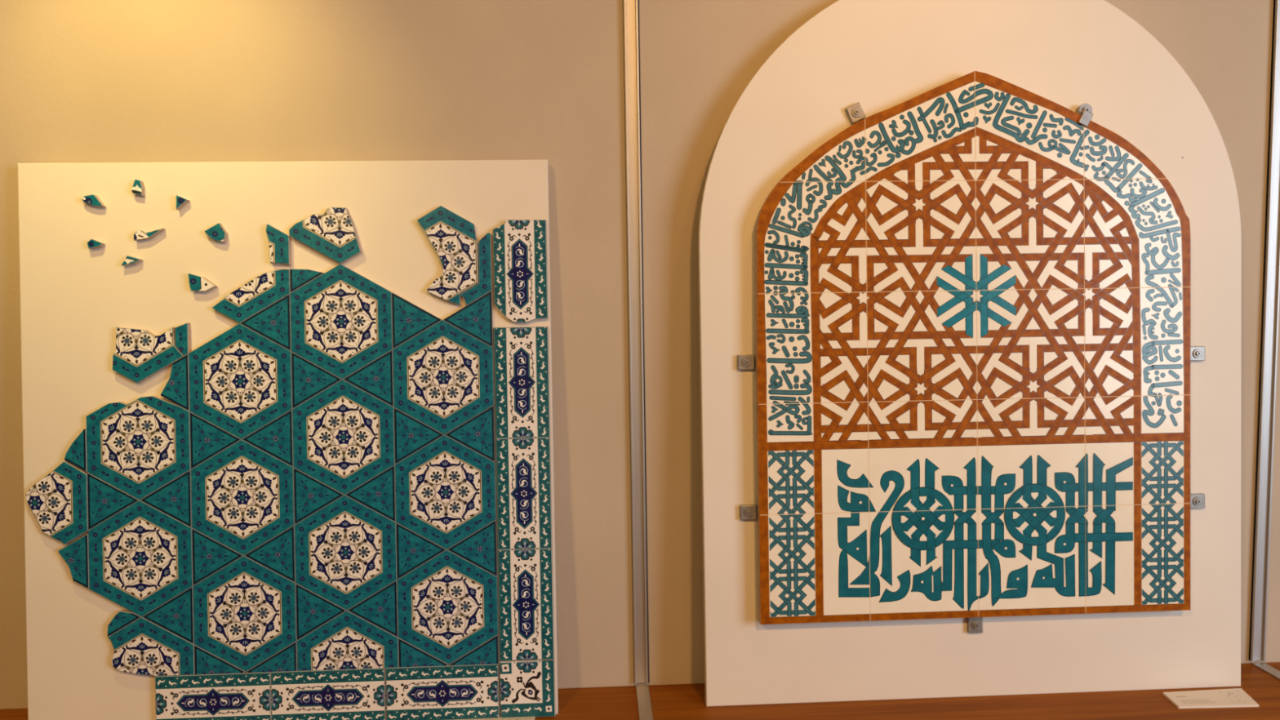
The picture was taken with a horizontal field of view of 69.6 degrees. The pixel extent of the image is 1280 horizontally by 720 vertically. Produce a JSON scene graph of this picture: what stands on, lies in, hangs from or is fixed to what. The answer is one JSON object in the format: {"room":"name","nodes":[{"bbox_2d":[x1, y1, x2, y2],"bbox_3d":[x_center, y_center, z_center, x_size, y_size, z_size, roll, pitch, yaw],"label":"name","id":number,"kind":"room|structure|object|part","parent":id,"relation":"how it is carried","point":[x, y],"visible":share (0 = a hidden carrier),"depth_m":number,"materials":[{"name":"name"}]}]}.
{"room":"museum gallery","nodes":[
{"label":"museum gallery","id":0,"kind":"room"},
{"bbox_2d":[0,0,1279,709],"bbox_3d":[0.106,-0.216,1.806,4.800,3.300,0.120,-1,5,-3],"label":"wall","id":1,"kind":"structure","parent":0,"point":[82,81],"depth_m":1.72,"materials":[{"name":"paint"}]},
{"bbox_2d":[623,0,648,684],"bbox_3d":[-0.015,-0.610,1.704,0.029,2.494,0.011,-1,5,-3],"label":"trim","id":2,"kind":"structure","parent":1,"relation":"attached to","point":[631,7],"depth_m":1.75,"materials":[{"name":"metal"}]},
{"bbox_2d":[635,685,653,719],"bbox_3d":[0.018,0.658,1.528,0.024,0.004,0.539,-1,5,-3],"label":"trim","id":3,"kind":"structure","parent":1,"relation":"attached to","point":[645,711],"depth_m":1.72,"materials":[{"name":"metal"}]},
{"bbox_2d":[1248,0,1279,662],"bbox_3d":[1.232,-0.634,1.766,0.030,2.494,0.011,-1,5,-3],"label":"trim","id":4,"kind":"structure","parent":1,"relation":"attached to","point":[1271,276],"depth_m":1.82,"materials":[{"name":"metal"}]},
{"bbox_2d":[1253,662,1279,679],"bbox_3d":[1.263,0.634,1.590,0.026,0.004,0.539,-1,5,-3],"label":"trim","id":5,"kind":"structure","parent":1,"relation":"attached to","point":[1264,667],"depth_m":1.83,"materials":[{"name":"metal"}]},
{"bbox_3d":[0.224,1.619,0.148,4.800,0.100,3.720,-1,5,-3],"label":"floor","id":6,"kind":"structure","parent":0,"visible":0},
{"bbox_2d":[0,662,1279,719],"bbox_3d":[0.142,1.056,1.571,4.800,0.800,0.550,-1,5,-3],"label":"display shelf","id":7,"kind":"object","parent":6,"relation":"on","point":[673,701],"visible":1,"depth_m":1.70,"materials":[{"name":"brown wood"}]},
{"bbox_2d":[17,159,558,719],"bbox_3d":[-0.630,0.149,1.674,0.942,1.017,0.101,-1,5,-3],"label":"board","id":8,"kind":"object","parent":7,"relation":"on","point":[74,297],"visible":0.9,"depth_m":1.65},
{"bbox_2d":[26,461,88,544],"bbox_3d":[-1.034,0.254,1.637,0.106,0.149,0.024,-1,5,-5],"label":"fragment","id":9,"kind":"object","parent":8,"relation":"attached to","point":[58,501],"visible":1,"depth_m":1.63,"materials":[{"name":"ceramic"}]},
{"bbox_2d":[81,194,106,207],"bbox_3d":[-0.974,-0.284,1.642,0.037,0.022,0.014,-1,5,-3],"label":"shard","id":10,"kind":"object","parent":8,"relation":"attached to","point":[93,200],"visible":1,"depth_m":1.64,"materials":[{"name":"ceramic"}]},
{"bbox_2d":[86,239,105,248],"bbox_3d":[-0.970,-0.207,1.642,0.026,0.018,0.013,-1,5,-3],"label":"shard","id":11,"kind":"object","parent":8,"relation":"attached to","point":[92,243],"visible":1,"depth_m":1.64,"materials":[{"name":"ceramic"}]},
{"bbox_2d":[121,255,142,266],"bbox_3d":[-0.908,-0.177,1.645,0.034,0.018,0.013,-1,5,-3],"label":"shard","id":12,"kind":"object","parent":8,"relation":"attached to","point":[129,260],"visible":1,"depth_m":1.64,"materials":[{"name":"ceramic"}]},
{"bbox_2d":[131,179,145,195],"bbox_3d":[-0.897,-0.308,1.645,0.019,0.029,0.014,-1,5,-2],"label":"shard","id":13,"kind":"object","parent":8,"relation":"attached to","point":[138,188],"visible":1,"depth_m":1.64,"materials":[{"name":"ceramic"}]},
{"bbox_2d":[85,395,191,499],"bbox_3d":[-0.893,0.157,1.645,0.180,0.185,0.026,-1,5,-4],"label":"tile","id":14,"kind":"structure","parent":8,"relation":"attached to","point":[138,447],"depth_m":1.64,"materials":[{"name":"ceramic"}]},
{"bbox_2d":[88,500,195,617],"bbox_3d":[-0.890,0.354,1.645,0.180,0.208,0.028,-1,5,-3],"label":"tile","id":15,"kind":"structure","parent":8,"relation":"attached to","point":[140,557],"depth_m":1.64,"materials":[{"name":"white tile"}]},
{"bbox_2d":[112,327,183,382],"bbox_3d":[-0.877,-0.009,1.646,0.124,0.101,0.020,-1,5,-3],"label":"fragment","id":16,"kind":"object","parent":8,"relation":"attached to","point":[139,355],"visible":1,"depth_m":1.64,"materials":[{"name":"ceramic"}]},
{"bbox_2d":[133,228,164,240],"bbox_3d":[-0.877,-0.224,1.646,0.051,0.021,0.013,-1,5,-3],"label":"shard","id":17,"kind":"object","parent":8,"relation":"attached to","point":[140,235],"visible":1,"depth_m":1.64,"materials":[{"name":"ceramic"}]},
{"bbox_2d":[108,617,195,675],"bbox_3d":[-0.871,0.511,1.645,0.150,0.107,0.020,-1,5,-2],"label":"fragment","id":18,"kind":"object","parent":8,"relation":"attached to","point":[144,647],"visible":1,"depth_m":1.64,"materials":[{"name":"ceramic"}]},
{"bbox_2d":[176,195,189,209],"bbox_3d":[-0.819,-0.282,1.649,0.020,0.026,0.014,-1,5,-3],"label":"shard","id":19,"kind":"object","parent":8,"relation":"attached to","point":[181,202],"visible":1,"depth_m":1.64,"materials":[{"name":"ceramic"}]},
{"bbox_2d":[174,322,191,355],"bbox_3d":[-0.819,-0.037,1.649,0.022,0.060,0.017,-1,5,-3],"label":"fragment","id":20,"kind":"object","parent":8,"relation":"attached to","point":[183,332],"visible":1,"depth_m":1.64,"materials":[{"name":"ceramic"}]},
{"bbox_2d":[188,273,217,291],"bbox_3d":[-0.784,-0.139,1.650,0.047,0.033,0.014,-1,5,-1],"label":"shard","id":21,"kind":"object","parent":8,"relation":"attached to","point":[197,283],"visible":1,"depth_m":1.65,"materials":[{"name":"ceramic"}]},
{"bbox_2d":[204,222,227,242],"bbox_3d":[-0.761,-0.228,1.652,0.037,0.034,0.015,-1,5,-3],"label":"shard","id":22,"kind":"object","parent":8,"relation":"attached to","point":[217,232],"visible":1,"depth_m":1.65,"materials":[{"name":"ceramic"}]},
{"bbox_2d":[188,323,292,439],"bbox_3d":[-0.716,0.038,1.654,0.180,0.208,0.028,-1,5,-3],"label":"tile","id":23,"kind":"structure","parent":8,"relation":"attached to","point":[240,380],"depth_m":1.65,"materials":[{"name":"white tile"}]},
{"bbox_2d":[191,439,295,555],"bbox_3d":[-0.712,0.246,1.654,0.180,0.208,0.028,-1,5,-3],"label":"tile","id":24,"kind":"structure","parent":8,"relation":"attached to","point":[242,495],"depth_m":1.65,"materials":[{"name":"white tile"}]},
{"bbox_2d":[192,555,297,671],"bbox_3d":[-0.708,0.454,1.654,0.180,0.208,0.028,-1,5,-3],"label":"tile","id":25,"kind":"structure","parent":8,"relation":"attached to","point":[245,611],"depth_m":1.65,"materials":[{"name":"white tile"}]},
{"bbox_2d":[212,269,289,323],"bbox_3d":[-0.698,-0.114,1.655,0.139,0.096,0.017,-1,5,-5],"label":"fragment","id":26,"kind":"object","parent":8,"relation":"attached to","point":[264,290],"visible":1,"depth_m":1.65,"materials":[{"name":"ceramic"}]},
{"bbox_2d":[266,223,291,265],"bbox_3d":[-0.651,-0.207,1.658,0.040,0.076,0.018,-1,5,-3],"label":"fragment","id":27,"kind":"object","parent":8,"relation":"attached to","point":[279,242],"visible":1,"depth_m":1.65,"materials":[{"name":"ceramic"}]},
{"bbox_2d":[57,269,555,719],"bbox_3d":[-0.598,0.247,1.659,0.873,0.820,0.077,-1,5,-3],"label":"tile panel","id":28,"kind":"object","parent":8,"relation":"attached to","point":[448,692],"depth_m":1.66,"materials":[{"name":"teal ceramic"}]},
{"bbox_3d":[-0.763,0.611,1.645,0.200,0.049,0.002,-1,2,-3],"label":"cartouche panel","id":29,"kind":"part","parent":28,"relation":"part of","materials":[{"name":"white tile"}]},
{"bbox_3d":[-0.560,0.607,1.655,0.200,0.049,0.001,-1,0,-3],"label":"cartouche panel","id":30,"kind":"part","parent":28,"relation":"part of","materials":[{"name":"white tile"}]},
{"bbox_3d":[-0.357,0.603,1.665,0.200,0.049,0.001,-1,-1,-3],"label":"cartouche panel","id":31,"kind":"part","parent":28,"relation":"part of","materials":[{"name":"white tile"}]},
{"bbox_3d":[-0.216,0.586,1.672,0.074,0.074,0.001,-1,0,-3],"label":"arabesque panel","id":32,"kind":"part","parent":28,"relation":"part of","materials":[{"name":"white tile"}]},
{"bbox_2d":[288,207,362,264],"bbox_3d":[-0.568,-0.224,1.662,0.126,0.102,0.020,-1,5,-3],"label":"fragment","id":33,"kind":"object","parent":8,"relation":"attached to","point":[332,233],"visible":1,"depth_m":1.66,"materials":[{"name":"ceramic"}]},
{"bbox_2d":[289,264,392,378],"bbox_3d":[-0.538,-0.069,1.663,0.180,0.208,0.028,-1,5,-3],"label":"tile","id":34,"kind":"structure","parent":8,"relation":"attached to","point":[341,322],"depth_m":1.66,"materials":[{"name":"ceramic"}]},
{"bbox_2d":[292,379,395,494],"bbox_3d":[-0.534,0.139,1.663,0.180,0.208,0.028,-1,5,-3],"label":"tile","id":35,"kind":"structure","parent":8,"relation":"attached to","point":[344,434],"depth_m":1.66,"materials":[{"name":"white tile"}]},
{"bbox_2d":[294,494,397,609],"bbox_3d":[-0.530,0.347,1.663,0.180,0.208,0.028,-1,5,-3],"label":"tile","id":36,"kind":"structure","parent":8,"relation":"attached to","point":[345,551],"depth_m":1.66,"materials":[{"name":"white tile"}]},
{"bbox_2d":[392,320,494,434],"bbox_3d":[-0.356,0.031,1.672,0.180,0.208,0.028,-1,5,-3],"label":"tile","id":37,"kind":"structure","parent":8,"relation":"attached to","point":[443,375],"depth_m":1.67,"materials":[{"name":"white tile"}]},
{"bbox_2d":[395,435,497,549],"bbox_3d":[-0.352,0.239,1.672,0.180,0.208,0.028,-1,5,-3],"label":"tile","id":38,"kind":"structure","parent":8,"relation":"attached to","point":[446,490],"depth_m":1.67,"materials":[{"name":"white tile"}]},
{"bbox_2d":[396,549,498,664],"bbox_3d":[-0.348,0.447,1.671,0.180,0.208,0.028,-1,5,-3],"label":"tile","id":39,"kind":"structure","parent":8,"relation":"attached to","point":[448,605],"depth_m":1.67,"materials":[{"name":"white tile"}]},
{"bbox_2d":[417,205,479,305],"bbox_3d":[-0.348,-0.190,1.673,0.110,0.181,0.026,-1,5,-1],"label":"fragment","id":40,"kind":"object","parent":8,"relation":"attached to","point":[453,237],"visible":1,"depth_m":1.67,"materials":[{"name":"ceramic"}]},
{"bbox_2d":[460,232,492,305],"bbox_3d":[-0.298,-0.165,1.675,0.057,0.132,0.020,-1,5,-5],"label":"fragment","id":41,"kind":"object","parent":8,"relation":"attached to","point":[484,286],"visible":1,"depth_m":1.67,"materials":[{"name":"ceramic"}]},
{"bbox_2d":[493,219,548,323],"bbox_3d":[-0.218,-0.161,1.679,0.097,0.188,0.027,-1,5,-3],"label":"tile","id":42,"kind":"structure","parent":8,"relation":"attached to","point":[520,261],"depth_m":1.67,"materials":[{"name":"ceramic"}]},
{"bbox_3d":[-0.218,-0.162,1.673,0.049,0.186,0.001,-1,0,-3],"label":"cartouche panel","id":43,"kind":"part","parent":42,"relation":"part of","materials":[{"name":"white tile"}]},
{"bbox_2d":[493,326,550,438],"bbox_3d":[-0.215,0.041,1.679,0.099,0.202,0.028,-1,5,-3],"label":"tile","id":44,"kind":"structure","parent":8,"relation":"attached to","point":[521,354],"depth_m":1.67,"materials":[{"name":"ceramic"}]},
{"bbox_3d":[-0.215,0.041,1.673,0.049,0.200,0.001,-1,0,-3],"label":"cartouche panel","id":45,"kind":"part","parent":44,"relation":"part of","materials":[{"name":"white tile"}]},
{"bbox_2d":[495,437,552,549],"bbox_3d":[-0.211,0.243,1.679,0.099,0.202,0.028,-1,5,-3],"label":"tile","id":46,"kind":"structure","parent":8,"relation":"attached to","point":[523,464],"depth_m":1.67,"materials":[{"name":"white ceramic"}]},
{"bbox_3d":[-0.211,0.243,1.673,0.049,0.200,0.001,-1,0,-3],"label":"cartouche panel","id":47,"kind":"part","parent":46,"relation":"part of","materials":[{"name":"white tile"}]},
{"bbox_2d":[497,548,554,661],"bbox_3d":[-0.207,0.445,1.678,0.099,0.202,0.028,-1,5,-3],"label":"tile","id":48,"kind":"structure","parent":8,"relation":"attached to","point":[525,576],"depth_m":1.67,"materials":[{"name":"white ceramic"}]},
{"bbox_3d":[-0.207,0.445,1.672,0.049,0.200,0.001,-1,0,-3],"label":"cartouche panel","id":49,"kind":"part","parent":48,"relation":"part of","materials":[{"name":"white tile"}]},
{"bbox_2d":[454,715,535,719],"bbox_3d":[-0.263,0.653,1.643,0.148,0.004,0.066,-1,5,-3],"label":"card","id":50,"kind":"object","parent":7,"relation":"on","point":[500,717],"visible":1,"depth_m":1.67,"materials":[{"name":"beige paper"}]},
{"bbox_2d":[697,0,1241,706],"bbox_3d":[0.624,-0.048,1.725,1.027,1.363,0.088,-1,5,-3],"label":"board","id":51,"kind":"object","parent":7,"relation":"on","point":[881,55],"visible":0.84,"depth_m":1.71,"materials":[{"name":"white"}]},
{"bbox_2d":[737,355,755,369],"bbox_3d":[0.195,0.004,1.687,0.031,0.027,0.016,-1,5,-3],"label":"clip","id":52,"kind":"object","parent":51,"relation":"attached to","point":[744,362],"visible":1,"depth_m":1.69,"materials":[{"name":"metal"}]},
{"bbox_2d":[742,357,751,367],"bbox_3d":[0.195,0.004,1.684,0.017,0.017,0.003,-1,5,-3],"label":"washer","id":53,"kind":"object","parent":52,"relation":"in","point":[746,362],"depth_m":1.68,"materials":[{"name":"metal"}]},
{"bbox_2d":[739,504,757,519],"bbox_3d":[0.200,0.281,1.695,0.031,0.027,0.016,-1,5,-3],"label":"clip","id":54,"kind":"object","parent":51,"relation":"attached to","point":[747,512],"visible":1,"depth_m":1.69,"materials":[{"name":"metal"}]},
{"bbox_2d":[744,507,753,517],"bbox_3d":[0.200,0.281,1.692,0.017,0.017,0.003,-1,5,-3],"label":"washer","id":55,"kind":"object","parent":54,"relation":"in","point":[748,512],"depth_m":1.69,"materials":[{"name":"metal"}]},
{"bbox_2d":[844,102,866,124],"bbox_3d":[0.395,-0.452,1.685,0.036,0.039,0.016,-1,5,-4],"label":"clip","id":56,"kind":"object","parent":51,"relation":"attached to","point":[855,113],"visible":1,"depth_m":1.68,"materials":[{"name":"metal"}]},
{"bbox_2d":[851,107,861,117],"bbox_3d":[0.395,-0.452,1.681,0.017,0.017,0.003,-1,5,-3],"label":"washer","id":57,"kind":"object","parent":56,"relation":"in","point":[855,112],"depth_m":1.68,"materials":[{"name":"metal"}]},
{"bbox_2d":[755,71,1190,624],"bbox_3d":[0.615,-0.025,1.696,0.810,1.000,0.072,-1,5,-3],"label":"tile panel","id":58,"kind":"object","parent":51,"relation":"attached to","point":[972,297],"visible":1,"depth_m":1.69,"materials":[{"name":"ceramic"}]},
{"bbox_2d":[966,617,982,633],"bbox_3d":[0.628,0.495,1.723,0.027,0.031,0.016,-1,5,-3],"label":"clip","id":59,"kind":"object","parent":51,"relation":"attached to","point":[975,624],"visible":0.9,"depth_m":1.72,"materials":[{"name":"metal"}]},
{"bbox_2d":[971,620,980,629],"bbox_3d":[0.628,0.495,1.719,0.017,0.017,0.003,-1,5,-3],"label":"washer","id":60,"kind":"object","parent":59,"relation":"in","point":[975,624],"depth_m":1.72,"materials":[{"name":"metal"}]},
{"bbox_2d":[1075,103,1093,126],"bbox_3d":[0.819,-0.450,1.695,0.028,0.046,0.045,0,5,16],"label":"clip","id":61,"kind":"object","parent":51,"relation":"attached to","point":[1085,110],"visible":0.98,"depth_m":1.68,"materials":[{"name":"metal"}]},
{"bbox_2d":[1077,103,1092,113],"bbox_3d":[0.822,-0.460,1.699,0.026,0.026,0.005,-1,5,-3],"label":"washer","id":62,"kind":"object","parent":61,"relation":"in","point":[1085,108],"depth_m":1.70,"materials":[{"name":"metal"}]},
{"bbox_2d":[1189,493,1204,508],"bbox_3d":[1.050,0.267,1.738,0.031,0.027,0.016,-1,5,-3],"label":"clip","id":63,"kind":"object","parent":51,"relation":"attached to","point":[1197,500],"visible":0.85,"depth_m":1.74,"materials":[{"name":"metal"}]},
{"bbox_2d":[1192,497,1202,506],"bbox_3d":[1.051,0.267,1.734,0.017,0.017,0.003,-1,5,-3],"label":"washer","id":64,"kind":"object","parent":63,"relation":"in","point":[1197,501],"depth_m":1.73,"materials":[{"name":"metal"}]},
{"bbox_2d":[1190,346,1204,360],"bbox_3d":[1.046,-0.012,1.730,0.031,0.027,0.016,-1,5,-3],"label":"clip","id":65,"kind":"object","parent":51,"relation":"attached to","point":[1197,353],"visible":0.88,"depth_m":1.73,"materials":[{"name":"metal"}]},
{"bbox_2d":[1192,349,1202,358],"bbox_3d":[1.046,-0.012,1.726,0.017,0.017,0.003,-1,5,-3],"label":"washer","id":66,"kind":"object","parent":65,"relation":"in","point":[1197,353],"depth_m":1.73,"materials":[{"name":"metal"}]},
{"bbox_2d":[1162,688,1258,708],"bbox_3d":[1.060,0.628,1.707,0.164,0.004,0.069,-1,5,-3],"label":"card","id":67,"kind":"object","parent":7,"relation":"on","point":[1233,697],"visible":1,"depth_m":1.70,"materials":[{"name":"beige paper"}]},
{"bbox_2d":[1176,690,1245,703],"bbox_3d":[1.060,0.626,1.708,0.132,0.001,0.048,-1,5,-3],"label":"print","id":68,"kind":"object","parent":67,"relation":"on","point":[1228,691],"depth_m":1.70}
]}

